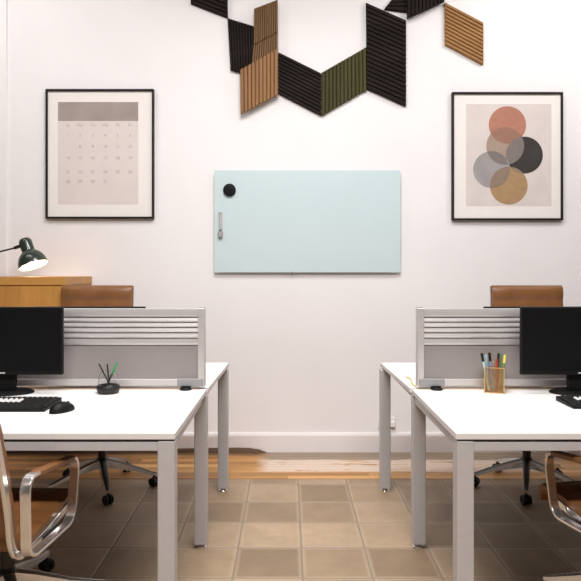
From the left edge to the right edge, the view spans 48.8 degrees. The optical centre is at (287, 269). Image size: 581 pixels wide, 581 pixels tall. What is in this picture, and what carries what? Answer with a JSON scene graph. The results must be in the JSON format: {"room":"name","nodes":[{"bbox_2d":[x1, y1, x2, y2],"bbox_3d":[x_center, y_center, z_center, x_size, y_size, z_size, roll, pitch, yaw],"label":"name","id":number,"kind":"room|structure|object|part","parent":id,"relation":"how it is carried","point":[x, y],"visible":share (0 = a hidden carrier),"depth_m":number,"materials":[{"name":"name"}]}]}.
{"room":"office","nodes":[
{"label":"office","id":0,"kind":"room"},
{"bbox_2d":[6,452,580,478],"bbox_3d":[0.000,1.303,4.190,8.400,0.062,0.580,0,0,0],"label":"wood floor","id":1,"kind":"structure","parent":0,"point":[268,465],"depth_m":4.14,"materials":[{"name":"brown wood"}]},
{"bbox_2d":[7,0,580,432],"bbox_3d":[0.000,-0.546,4.530,8.400,3.760,0.100,0,0,0],"label":"wall","id":2,"kind":"structure","parent":0,"point":[304,352],"depth_m":4.48,"materials":[{"name":"paint"}]},
{"bbox_2d":[0,0,6,275],"bbox_3d":[-2.192,-0.644,4.474,0.455,3.564,0.012,0,0,0],"label":"trim","id":3,"kind":"structure","parent":2,"relation":"attached to","point":[3,3],"depth_m":4.47,"materials":[{"name":"paint"}]},
{"bbox_2d":[0,276,91,306],"bbox_3d":[-1.667,0.288,4.196,0.590,0.491,0.568,0,0,0],"label":"cabinet","id":4,"kind":"object","parent":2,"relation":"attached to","point":[15,291],"visible":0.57,"depth_m":3.94,"materials":[{"name":"brown wood"}]},
{"bbox_2d":[0,237,47,270],"bbox_3d":[-1.798,-0.043,4.151,0.471,0.339,0.187,0,0,0],"label":"desk lamp","id":5,"kind":"object","parent":4,"relation":"on","point":[30,258],"visible":1,"depth_m":4.13,"materials":[{"name":"green metal"}]},
{"bbox_3d":[-1.654,-0.065,4.151,0.183,0.148,0.187,0,0,0],"label":"lamp shade","id":6,"kind":"part","parent":5,"relation":"part of","materials":[{"name":"metal"}]},
{"bbox_3d":[-1.667,0.315,3.947,0.570,0.429,0.016,0,0,0],"label":"cabinet door","id":7,"kind":"part","parent":4,"relation":"part of","materials":[{"name":"brown wood"}]},
{"bbox_2d":[45,89,154,218],"bbox_3d":[-1.310,-0.809,4.464,0.752,0.900,0.032,0,0,0],"label":"calendar","id":8,"kind":"object","parent":2,"relation":"attached to","point":[100,143],"visible":1,"depth_m":4.46,"materials":[{"name":"beige paper"}]},
{"bbox_2d":[6,447,265,452],"bbox_3d":[-2.175,1.255,4.455,4.050,0.034,0.018,0,0,0],"label":"trim","id":9,"kind":"structure","parent":2,"relation":"attached to","point":[179,450],"depth_m":4.45,"materials":[{"name":"brown wood"}]},
{"bbox_2d":[191,0,227,18],"bbox_3d":[-0.548,-1.953,4.466,0.257,0.392,0.028,0,0,0],"label":"wall panel","id":10,"kind":"object","parent":2,"relation":"attached to","point":[218,7],"visible":1,"depth_m":4.45,"materials":[{"name":"grey wood"}]},
{"bbox_2d":[228,18,253,72],"bbox_3d":[-0.301,-1.542,4.466,0.241,0.422,0.028,0,0,0],"label":"wall panel","id":11,"kind":"object","parent":2,"relation":"attached to","point":[241,35],"visible":0.72,"depth_m":4.45,"materials":[{"name":"grey wood"}]},
{"bbox_2d":[240,49,277,113],"bbox_3d":[-0.200,-1.303,4.430,0.262,0.450,0.028,0,0,0],"label":"wall panel","id":12,"kind":"object","parent":2,"relation":"attached to","point":[259,79],"visible":1,"depth_m":4.42,"materials":[{"name":"beige wood"}]},
{"bbox_2d":[252,32,277,62],"bbox_3d":[-0.162,-1.539,4.441,0.181,0.223,0.022,0,0,0],"label":"wall panel","id":13,"kind":"object","parent":2,"relation":"attached to","point":[262,48],"visible":1,"depth_m":4.43,"materials":[{"name":"brown wood"}]},
{"bbox_2d":[254,0,277,44],"bbox_3d":[-0.154,-1.712,4.434,0.166,0.312,0.028,0,0,0],"label":"wall panel","id":14,"kind":"object","parent":2,"relation":"attached to","point":[265,16],"visible":1,"depth_m":4.42,"materials":[{"name":"brown wood"}]},
{"bbox_2d":[278,52,320,115],"bbox_3d":[0.081,-1.297,4.466,0.298,0.444,0.028,0,0,0],"label":"wall panel","id":15,"kind":"object","parent":2,"relation":"attached to","point":[298,83],"visible":1,"depth_m":4.45,"materials":[{"name":"grey wood"}]},
{"bbox_2d":[214,170,399,272],"bbox_3d":[0.134,-0.335,4.463,1.293,0.716,0.033,0,0,0],"label":"board","id":16,"kind":"object","parent":2,"relation":"attached to","point":[291,221],"visible":1,"depth_m":4.45,"materials":[{"name":"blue glass"}]},
{"bbox_2d":[218,212,222,236],"bbox_3d":[-0.468,-0.314,4.433,0.035,0.174,0.035,0,0,0],"label":"holder","id":17,"kind":"object","parent":16,"relation":"attached to","point":[220,233],"visible":1,"depth_m":4.43,"materials":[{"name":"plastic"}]},
{"bbox_2d":[223,184,235,195],"bbox_3d":[-0.406,-0.555,4.439,0.088,0.088,0.022,0,0,0],"label":"magnet","id":18,"kind":"object","parent":16,"relation":"attached to","point":[229,189],"visible":1,"depth_m":4.43},
{"bbox_2d":[321,48,366,115],"bbox_3d":[0.391,-1.313,4.466,0.316,0.476,0.028,0,0,0],"label":"wall panel","id":19,"kind":"object","parent":2,"relation":"attached to","point":[342,82],"visible":1,"depth_m":4.45,"materials":[{"name":"green wood"}]},
{"bbox_2d":[177,433,580,451],"bbox_3d":[0.000,1.205,4.472,8.400,0.134,0.016,0,0,0],"label":"baseboard","id":20,"kind":"structure","parent":2,"relation":"attached to","point":[267,442],"depth_m":4.46,"materials":[{"name":"paint"}]},
{"bbox_2d":[366,3,405,106],"bbox_3d":[0.682,-1.502,4.462,0.277,0.722,0.028,0,0,0],"label":"wall panel","id":21,"kind":"object","parent":2,"relation":"attached to","point":[385,31],"visible":1,"depth_m":4.45,"materials":[{"name":"grey wood"}]},
{"bbox_2d":[378,417,395,428],"bbox_3d":[0.690,1.071,4.463,0.124,0.080,0.034,0,0,0],"label":"wall outlet","id":22,"kind":"object","parent":2,"relation":"attached to","point":[393,419],"visible":0.44,"depth_m":4.47,"materials":[{"name":"white plastic"}]},
{"bbox_2d":[384,0,406,12],"bbox_3d":[0.823,-1.914,4.466,0.302,0.235,0.028,0,0,0],"label":"wall panel","id":23,"kind":"object","parent":2,"relation":"attached to","point":[400,6],"visible":0.88,"depth_m":4.45,"materials":[{"name":"grey wood"}]},
{"bbox_2d":[407,0,443,18],"bbox_3d":[0.955,-1.952,4.436,0.258,0.422,0.028,0,0,0],"label":"wall panel","id":24,"kind":"object","parent":2,"relation":"attached to","point":[414,7],"visible":1,"depth_m":4.42,"materials":[{"name":"grey wood"}]},
{"bbox_2d":[444,3,482,64],"bbox_3d":[1.226,-1.648,4.466,0.266,0.436,0.028,0,0,0],"label":"wall panel","id":25,"kind":"object","parent":2,"relation":"attached to","point":[463,33],"visible":1,"depth_m":4.45,"materials":[{"name":"brown wood"}]},
{"bbox_2d":[451,92,562,219],"bbox_3d":[1.527,-0.793,4.464,0.771,0.890,0.032,0,0,0],"label":"framed print","id":26,"kind":"object","parent":2,"relation":"attached to","point":[507,147],"visible":1,"depth_m":4.46,"materials":[{"name":"white paper"}]},
{"bbox_2d":[11,479,580,580],"bbox_3d":[0.000,1.304,0.200,8.400,0.060,7.400,0,0,0],"label":"floor","id":27,"kind":"structure","parent":0,"point":[259,529],"depth_m":3.07,"materials":[{"name":"tile"}]},
{"bbox_2d":[0,424,109,580],"bbox_3d":[-1.041,0.717,2.212,0.729,1.113,1.062,0,0,3],"label":"office chair","id":28,"kind":"object","parent":27,"relation":"on","point":[29,516],"visible":1,"depth_m":2.17,"materials":[{"name":"brown leather"}]},
{"bbox_3d":[-1.038,0.482,1.823,0.430,0.644,0.246,0,0,2],"label":"backrest","id":29,"kind":"part","parent":28,"relation":"part of","materials":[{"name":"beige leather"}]},
{"bbox_3d":[-0.928,1.156,2.202,0.052,0.104,0.346,0,0,-34],"label":"leg","id":30,"kind":"part","parent":28,"relation":"part of","materials":[{"name":"metal"}]},
{"bbox_3d":[-1.027,1.156,2.551,0.052,0.104,0.346,0,0,2],"label":"leg","id":31,"kind":"part","parent":28,"relation":"part of","materials":[{"name":"metal"}]},
{"bbox_3d":[-0.817,0.529,2.012,0.013,0.726,0.683,0,0,3],"label":"rail","id":32,"kind":"part","parent":28,"relation":"part of","materials":[{"name":"metal"}]},
{"bbox_3d":[-1.022,0.847,2.188,0.430,0.088,0.530,0,0,2],"label":"seat","id":33,"kind":"part","parent":28,"relation":"part of","materials":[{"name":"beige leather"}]},
{"bbox_3d":[-0.778,0.757,2.111,0.032,0.269,0.404,0,0,3],"label":"armrest","id":34,"kind":"part","parent":28,"relation":"part of","materials":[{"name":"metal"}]},
{"bbox_3d":[-0.851,1.156,2.413,0.346,0.104,0.052,0,0,-16],"label":"leg","id":35,"kind":"part","parent":28,"relation":"part of","materials":[{"name":"metal"}]},
{"bbox_2d":[48,285,157,505],"bbox_3d":[-1.097,0.684,3.709,0.676,1.180,0.736,0,0,0],"label":"office chair","id":36,"kind":"object","parent":27,"relation":"on","point":[71,295],"visible":0.23,"depth_m":3.89,"materials":[{"name":"brown leather"}]},
{"bbox_3d":[-1.217,1.156,3.648,0.296,0.104,0.052,0,0,-40],"label":"leg","id":37,"kind":"part","parent":36,"relation":"part of","materials":[{"name":"metal"}]},
{"bbox_3d":[-1.231,1.156,3.843,0.296,0.104,0.052,0,0,32],"label":"leg","id":38,"kind":"part","parent":36,"relation":"part of","materials":[{"name":"metal"}]},
{"bbox_3d":[-1.170,0.439,3.900,0.430,0.691,0.103,0,0,0],"label":"backrest","id":39,"kind":"part","parent":36,"relation":"part of","materials":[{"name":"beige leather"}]},
{"bbox_3d":[-1.028,1.156,3.601,0.052,0.104,0.296,0,0,-22],"label":"leg","id":40,"kind":"part","parent":36,"relation":"part of","materials":[{"name":"metal"}]},
{"bbox_3d":[-1.050,1.156,3.916,0.052,0.104,0.296,0,0,14],"label":"leg","id":41,"kind":"part","parent":36,"relation":"part of","materials":[{"name":"metal"}]},
{"bbox_3d":[-0.924,1.156,3.767,0.296,0.104,0.052,0,0,-4],"label":"leg","id":42,"kind":"part","parent":36,"relation":"part of","materials":[{"name":"metal"}]},
{"bbox_3d":[-0.957,0.483,3.699,0.013,0.778,0.534,0,0,0],"label":"rail","id":43,"kind":"part","parent":36,"relation":"part of","materials":[{"name":"metal"}]},
{"bbox_2d":[0,363,228,580],"bbox_3d":[-1.133,0.909,2.950,1.578,0.731,1.629,0,0,0],"label":"desk","id":44,"kind":"object","parent":27,"relation":"on","point":[134,418],"visible":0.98,"depth_m":2.36,"materials":[{"name":"white laminate"}]},
{"bbox_2d":[0,397,61,411],"bbox_3d":[-1.152,0.531,2.545,0.440,0.025,0.190,0,0,0],"label":"keyboard","id":45,"kind":"object","parent":44,"relation":"on","point":[7,404],"visible":0.98,"depth_m":2.52,"materials":[{"name":"black plastic"}]},
{"bbox_2d":[0,307,63,396],"bbox_3d":[-1.255,0.353,2.835,0.536,0.382,0.169,0,0,0],"label":"computer monitor","id":46,"kind":"object","parent":44,"relation":"on","point":[31,338],"visible":1,"depth_m":2.80,"materials":[{"name":"black plastic"}]},
{"bbox_2d":[49,401,74,413],"bbox_3d":[-0.870,0.525,2.465,0.068,0.039,0.116,0,0,25],"label":"computer mouse","id":47,"kind":"object","parent":44,"relation":"on","point":[60,407],"visible":1,"depth_m":2.43,"materials":[{"name":"black plastic"}]},
{"bbox_3d":[-1.147,0.591,2.157,1.490,0.031,0.030,0,0,0],"label":"frame rail","id":48,"kind":"part","parent":44,"relation":"part of","materials":[{"name":"silver metal"}]},
{"bbox_2d":[36,306,145,307],"bbox_3d":[-0.960,0.361,3.085,0.536,0.366,0.169,0,0,0],"label":"computer monitor","id":49,"kind":"object","parent":44,"relation":"on","point":[36,306],"visible":0.04,"depth_m":3.11,"materials":[{"name":"black plastic"}]},
{"bbox_2d":[96,370,119,394],"bbox_3d":[-0.795,0.496,2.830,0.101,0.096,0.101,0,0,0],"label":"pen holder","id":50,"kind":"object","parent":44,"relation":"on","point":[108,383],"visible":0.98,"depth_m":2.79,"materials":[{"name":"black plastic"}]},
{"bbox_3d":[-0.795,0.492,2.830,0.091,0.087,0.091,0,0,0],"label":"glass","id":51,"kind":"part","parent":50,"relation":"part of","materials":[{"name":"white"}]},
{"bbox_3d":[-0.408,0.912,2.169,0.058,0.683,0.058,0,0,0],"label":"leg","id":52,"kind":"part","parent":44,"relation":"part of","materials":[{"name":"silver metal"}]},
{"bbox_3d":[-0.408,0.591,2.548,0.040,0.031,0.704,0,0,0],"label":"frame rail","id":53,"kind":"part","parent":44,"relation":"part of","materials":[{"name":"silver metal"}]},
{"bbox_3d":[-0.399,0.912,2.945,0.058,0.683,0.058,0,0,0],"label":"leg","id":54,"kind":"part","parent":44,"relation":"part of","materials":[{"name":"silver metal"}]},
{"bbox_3d":[-0.373,0.912,3.695,0.058,0.683,0.058,0,0,0],"label":"leg","id":55,"kind":"part","parent":44,"relation":"part of","materials":[{"name":"silver metal"}]},
{"bbox_2d":[17,307,566,390],"bbox_3d":[0.105,0.357,2.920,3.970,0.373,0.085,0,0,0],"label":"divider","id":56,"kind":"object","parent":44,"relation":"on","point":[149,346],"depth_m":2.92,"materials":[{"name":"metal"}]},
{"bbox_3d":[-1.146,0.514,2.940,1.468,0.031,0.034,0,0,0],"label":"rail","id":57,"kind":"part","parent":56,"relation":"part of","materials":[{"name":"metal"}]},
{"bbox_3d":[-1.146,0.422,2.940,1.468,0.154,0.020,0,0,0],"label":"panel","id":58,"kind":"part","parent":56,"relation":"part of","materials":[{"name":"grey fabric"}]},
{"bbox_3d":[-0.396,0.353,2.940,0.032,0.358,0.040,0,0,0],"label":"post","id":59,"kind":"part","parent":56,"relation":"part of","materials":[{"name":"metal"}]},
{"bbox_3d":[0.606,0.353,2.940,0.032,0.358,0.040,0,0,0],"label":"post","id":60,"kind":"part","parent":56,"relation":"part of","materials":[{"name":"metal"}]},
{"bbox_3d":[1.356,0.422,2.940,1.468,0.154,0.020,0,0,0],"label":"panel","id":61,"kind":"part","parent":56,"relation":"part of","materials":[{"name":"grey fabric"}]},
{"bbox_3d":[1.356,0.514,2.940,1.468,0.031,0.034,0,0,0],"label":"rail","id":62,"kind":"part","parent":56,"relation":"part of","materials":[{"name":"metal"}]},
{"bbox_2d":[379,363,580,580],"bbox_3d":[1.323,0.909,2.950,1.586,0.731,1.629,0,0,0],"label":"desk","id":63,"kind":"object","parent":27,"relation":"on","point":[523,418],"visible":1,"depth_m":2.44,"materials":[{"name":"white laminate"}]},
{"bbox_3d":[0.559,0.912,3.695,0.058,0.683,0.058,0,0,0],"label":"leg","id":64,"kind":"part","parent":63,"relation":"part of","materials":[{"name":"silver metal"}]},
{"bbox_3d":[0.600,0.912,2.945,0.058,0.683,0.058,0,0,0],"label":"leg","id":65,"kind":"part","parent":63,"relation":"part of","materials":[{"name":"silver metal"}]},
{"bbox_3d":[0.594,0.591,2.548,0.040,0.031,0.704,0,0,0],"label":"frame rail","id":66,"kind":"part","parent":63,"relation":"part of","materials":[{"name":"silver metal"}]},
{"bbox_3d":[0.594,0.912,2.169,0.058,0.683,0.058,0,0,0],"label":"leg","id":67,"kind":"part","parent":63,"relation":"part of","materials":[{"name":"silver metal"}]},
{"bbox_2d":[484,365,504,393],"bbox_3d":[0.922,0.487,2.860,0.088,0.114,0.088,0,0,18],"label":"pen cup","id":68,"kind":"object","parent":63,"relation":"on","point":[500,390],"visible":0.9,"depth_m":2.82,"materials":[{"name":"gold metal"}]},
{"bbox_2d":[480,353,488,390],"bbox_3d":[0.875,0.454,2.840,0.042,0.172,0.012,0,0,0],"label":"pen","id":69,"kind":"object","parent":68,"relation":"in","point":[481,354],"visible":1,"depth_m":2.83,"materials":[{"name":"plastic"}]},
{"bbox_2d":[485,354,488,380],"bbox_3d":[0.898,0.460,2.880,0.019,0.160,0.009,0,0,0],"label":"pen","id":70,"kind":"object","parent":68,"relation":"in","point":[486,357],"visible":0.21,"depth_m":2.88,"materials":[{"name":"plastic"}]},
{"bbox_2d":[488,352,493,391],"bbox_3d":[0.902,0.453,2.840,0.027,0.174,0.013,0,0,0],"label":"pen","id":71,"kind":"object","parent":68,"relation":"in","point":[489,353],"visible":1,"depth_m":2.83,"materials":[{"name":"blue plastic"}]},
{"bbox_3d":[0.922,0.542,2.860,0.086,0.004,0.086,0,0,18],"label":"plate","id":72,"kind":"part","parent":68,"relation":"part of","materials":[{"name":"gold metal"}]},
{"bbox_2d":[496,359,497,390],"bbox_3d":[0.928,0.467,2.840,0.010,0.145,0.010,0,0,0],"label":"pen","id":73,"kind":"object","parent":68,"relation":"in","point":[496,359],"visible":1,"depth_m":2.84,"materials":[{"name":"red plastic"}]},
{"bbox_2d":[497,353,499,373],"bbox_3d":[0.937,0.455,2.860,0.018,0.170,0.010,0,0,0],"label":"pen","id":74,"kind":"object","parent":68,"relation":"in","point":[498,354],"visible":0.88,"depth_m":2.86,"materials":[{"name":"plastic"}]},
{"bbox_2d":[498,353,501,381],"bbox_3d":[0.950,0.457,2.880,0.030,0.164,0.009,0,0,0],"label":"pen","id":75,"kind":"object","parent":68,"relation":"in","point":[500,360],"visible":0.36,"depth_m":2.88,"materials":[{"name":"green plastic"}]},
{"bbox_2d":[502,355,505,387],"bbox_3d":[0.955,0.458,2.840,0.026,0.163,0.012,0,0,0],"label":"pen","id":76,"kind":"object","parent":68,"relation":"in","point":[504,356],"visible":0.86,"depth_m":2.83,"materials":[{"name":"yellow plastic"}]},
{"bbox_3d":[1.341,0.591,2.157,1.490,0.031,0.030,0,0,0],"label":"frame rail","id":77,"kind":"part","parent":63,"relation":"part of","materials":[{"name":"silver metal"}]},
{"bbox_2d":[483,306,580,307],"bbox_3d":[1.219,0.361,3.085,0.536,0.366,0.169,0,0,0],"label":"computer monitor","id":78,"kind":"object","parent":63,"relation":"on","point":[484,306],"visible":0.02,"depth_m":3.11,"materials":[{"name":"black plastic"}]},
{"bbox_2d":[520,307,580,395],"bbox_3d":[1.288,0.353,2.835,0.536,0.382,0.169,0,0,0],"label":"computer monitor","id":79,"kind":"object","parent":63,"relation":"on","point":[550,337],"visible":1,"depth_m":2.80,"materials":[{"name":"black plastic"}]},
{"bbox_2d":[556,395,580,408],"bbox_3d":[1.335,0.531,2.585,0.440,0.025,0.165,0,0,0],"label":"keyboard","id":80,"kind":"object","parent":63,"relation":"on","point":[572,401],"visible":1,"depth_m":2.59,"materials":[{"name":"black plastic"}]},
{"bbox_2d":[474,285,574,504],"bbox_3d":[1.399,0.684,3.710,0.662,1.180,0.736,0,0,0],"label":"office chair","id":81,"kind":"object","parent":27,"relation":"on","point":[499,295],"visible":0.25,"depth_m":3.89,"materials":[{"name":"brown leather"}]},
{"bbox_3d":[1.252,0.483,3.699,0.013,0.778,0.534,0,0,0],"label":"rail","id":82,"kind":"part","parent":81,"relation":"part of","materials":[{"name":"metal"}]},
{"bbox_3d":[1.235,1.156,3.757,0.298,0.104,0.054,0,0,0],"label":"leg","id":83,"kind":"part","parent":81,"relation":"part of","materials":[{"name":"metal"}]},
{"bbox_3d":[1.357,1.156,3.915,0.052,0.104,0.296,0,0,-15],"label":"leg","id":84,"kind":"part","parent":81,"relation":"part of","materials":[{"name":"metal"}]},
{"bbox_3d":[1.341,1.156,3.600,0.052,0.104,0.296,0,0,21],"label":"leg","id":85,"kind":"part","parent":81,"relation":"part of","materials":[{"name":"metal"}]},
{"bbox_3d":[1.465,0.439,3.900,0.430,0.691,0.103,0,0,0],"label":"backrest","id":86,"kind":"part","parent":81,"relation":"part of","materials":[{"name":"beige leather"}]},
{"bbox_3d":[1.539,1.156,3.845,0.296,0.104,0.052,0,0,-33],"label":"leg","id":87,"kind":"part","parent":81,"relation":"part of","materials":[{"name":"metal"}]},
{"bbox_3d":[1.529,1.156,3.651,0.296,0.104,0.052,0,0,39],"label":"leg","id":88,"kind":"part","parent":81,"relation":"part of","materials":[{"name":"metal"}]},
{"bbox_2d":[538,451,580,580],"bbox_3d":[1.329,0.712,2.239,0.743,1.123,0.957,0,0,-10],"label":"office chair","id":89,"kind":"object","parent":27,"relation":"on","point":[565,496],"visible":0.99,"depth_m":2.31,"materials":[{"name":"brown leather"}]},
{"bbox_3d":[1.219,0.837,2.250,0.430,0.088,0.530,0,0,-10],"label":"seat","id":90,"kind":"part","parent":89,"relation":"part of","materials":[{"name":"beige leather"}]},
{"bbox_3d":[1.148,1.156,2.441,0.326,0.104,0.052,0,0,23],"label":"leg","id":91,"kind":"part","parent":89,"relation":"part of","materials":[{"name":"metal"}]},
{"bbox_3d":[0.987,0.747,2.142,0.032,0.269,0.404,0,0,-10],"label":"armrest","id":92,"kind":"part","parent":89,"relation":"part of","materials":[{"name":"metal"}]},
{"bbox_3d":[1.038,0.519,2.049,0.013,0.726,0.683,0,0,-10],"label":"rail","id":93,"kind":"part","parent":89,"relation":"part of","materials":[{"name":"metal"}]}
]}

